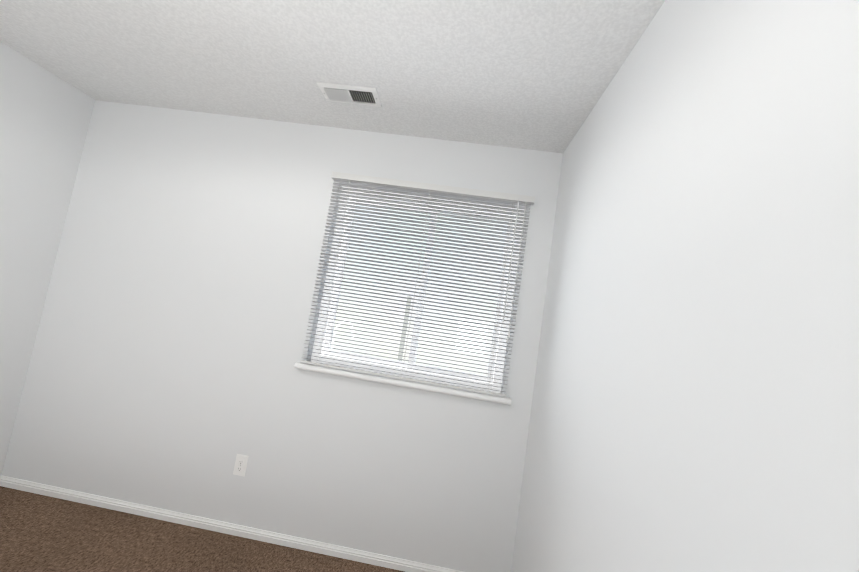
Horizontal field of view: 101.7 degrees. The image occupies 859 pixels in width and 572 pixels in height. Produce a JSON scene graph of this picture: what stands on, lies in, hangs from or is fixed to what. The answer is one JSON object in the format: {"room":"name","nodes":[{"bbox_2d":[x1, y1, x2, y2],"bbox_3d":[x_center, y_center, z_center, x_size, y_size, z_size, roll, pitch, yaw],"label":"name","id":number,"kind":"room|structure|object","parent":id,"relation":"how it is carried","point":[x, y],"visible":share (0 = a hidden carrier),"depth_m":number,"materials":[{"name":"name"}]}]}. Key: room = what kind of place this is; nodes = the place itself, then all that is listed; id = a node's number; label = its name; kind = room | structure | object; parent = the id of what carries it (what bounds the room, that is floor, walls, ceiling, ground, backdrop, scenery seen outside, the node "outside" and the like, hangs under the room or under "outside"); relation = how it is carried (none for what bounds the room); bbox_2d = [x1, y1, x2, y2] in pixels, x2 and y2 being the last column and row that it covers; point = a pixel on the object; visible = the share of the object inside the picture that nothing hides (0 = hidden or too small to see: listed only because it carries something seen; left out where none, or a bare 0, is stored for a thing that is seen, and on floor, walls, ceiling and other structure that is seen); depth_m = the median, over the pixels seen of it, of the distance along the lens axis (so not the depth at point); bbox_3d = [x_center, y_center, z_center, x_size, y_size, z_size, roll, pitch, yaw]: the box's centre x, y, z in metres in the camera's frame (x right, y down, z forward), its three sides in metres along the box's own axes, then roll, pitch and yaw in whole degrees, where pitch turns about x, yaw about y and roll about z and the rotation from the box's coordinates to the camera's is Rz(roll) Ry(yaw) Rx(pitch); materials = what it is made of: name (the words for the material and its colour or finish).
{"room":"empty bedroom","nodes":[
{"label":"empty bedroom","id":0,"kind":"room"},
{"bbox_2d":[0,41,94,475],"bbox_3d":[-2.548,-0.180,0.674,0.150,2.440,3.362,8,-5,4],"label":"wall","id":1,"kind":"structure","parent":0,"point":[45,116],"depth_m":2.05,"materials":[{"name":"paint"}]},
{"bbox_2d":[0,486,403,571],"bbox_3d":[-1.177,1.310,0.441,3.323,0.120,3.362,8,-5,4],"label":"floor","id":2,"kind":"structure","parent":0,"point":[40,533],"depth_m":1.81,"materials":[{"name":"carpet"}]},
{"bbox_2d":[2,100,562,571],"bbox_3d":[-0.883,0.207,2.148,3.323,2.440,0.150,8,-5,4],"label":"wall","id":3,"kind":"structure","parent":0,"point":[170,348],"depth_m":2.08,"materials":[{"name":"paint"}]},
{"bbox_2d":[0,475,462,571],"bbox_3d":[-1.065,1.375,1.963,2.970,0.052,0.013,8,-5,4],"label":"baseboard","id":4,"kind":"structure","parent":3,"relation":"attached to","point":[390,562],"depth_m":1.94,"materials":[{"name":"white wood"}]},
{"bbox_2d":[233,454,248,476],"bbox_3d":[-1.082,1.026,2.001,0.070,0.114,0.007,8,-5,4],"label":"outlet","id":5,"kind":"object","parent":3,"relation":"attached to","point":[241,461],"visible":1,"depth_m":2.00,"materials":[{"name":"white plastic"}]},
{"bbox_2d":[294,362,510,404],"bbox_3d":[-0.160,0.550,2.003,1.234,0.033,0.112,8,-5,4],"label":"window sill","id":6,"kind":"structure","parent":3,"relation":"attached to","point":[410,384],"depth_m":1.95,"materials":[{"name":"white wood"}]},
{"bbox_2d":[311,186,523,392],"bbox_3d":[-0.068,-0.001,2.144,1.140,1.105,0.076,8,-5,4],"label":"sliding window","id":7,"kind":"structure","parent":3,"relation":"in","point":[410,362],"depth_m":2.11,"materials":[{"name":"white"}]},
{"bbox_2d":[300,171,534,396],"bbox_3d":[-0.074,-0.037,2.014,1.204,1.142,0.061,8,-5,4],"label":"mini blinds","id":8,"kind":"object","parent":7,"relation":"attached to","point":[444,190],"visible":0.96,"depth_m":2.03,"materials":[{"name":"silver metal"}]},
{"bbox_2d":[0,0,664,152],"bbox_3d":[-0.790,-1.210,0.664,3.323,0.120,3.362,8,-5,4],"label":"ceiling","id":9,"kind":"structure","parent":0,"point":[538,75],"depth_m":1.57,"materials":[{"name":"white paint"}]},
{"bbox_2d":[317,82,381,106],"bbox_3d":[-0.410,-0.982,1.807,0.305,0.015,0.150,8,-5,4],"label":"ceiling vent","id":10,"kind":"object","parent":9,"relation":"in","point":[359,95],"visible":1,"depth_m":1.79,"materials":[{"name":"white metal"}]},
{"bbox_2d":[511,0,858,571],"bbox_3d":[0.582,0.280,0.431,0.150,2.440,3.362,8,-5,4],"label":"wall","id":11,"kind":"structure","parent":0,"point":[695,404],"depth_m":0.71,"materials":[{"name":"paint"}]},
{"label":"outside","id":12,"kind":"structure","parent":0,"visible":0},
{"bbox_2d":[330,205,506,375],"bbox_3d":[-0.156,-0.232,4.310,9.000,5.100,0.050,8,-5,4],"label":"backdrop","id":13,"kind":"structure","parent":12,"point":[409,336],"depth_m":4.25,"materials":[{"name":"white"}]},
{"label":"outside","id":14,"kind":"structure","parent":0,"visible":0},
{"bbox_2d":[331,296,488,360],"bbox_3d":[-0.257,1.073,2.582,1.158,2.000,0.081,8,-5,4],"label":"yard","id":15,"kind":"structure","parent":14,"point":[459,337],"depth_m":2.64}
]}

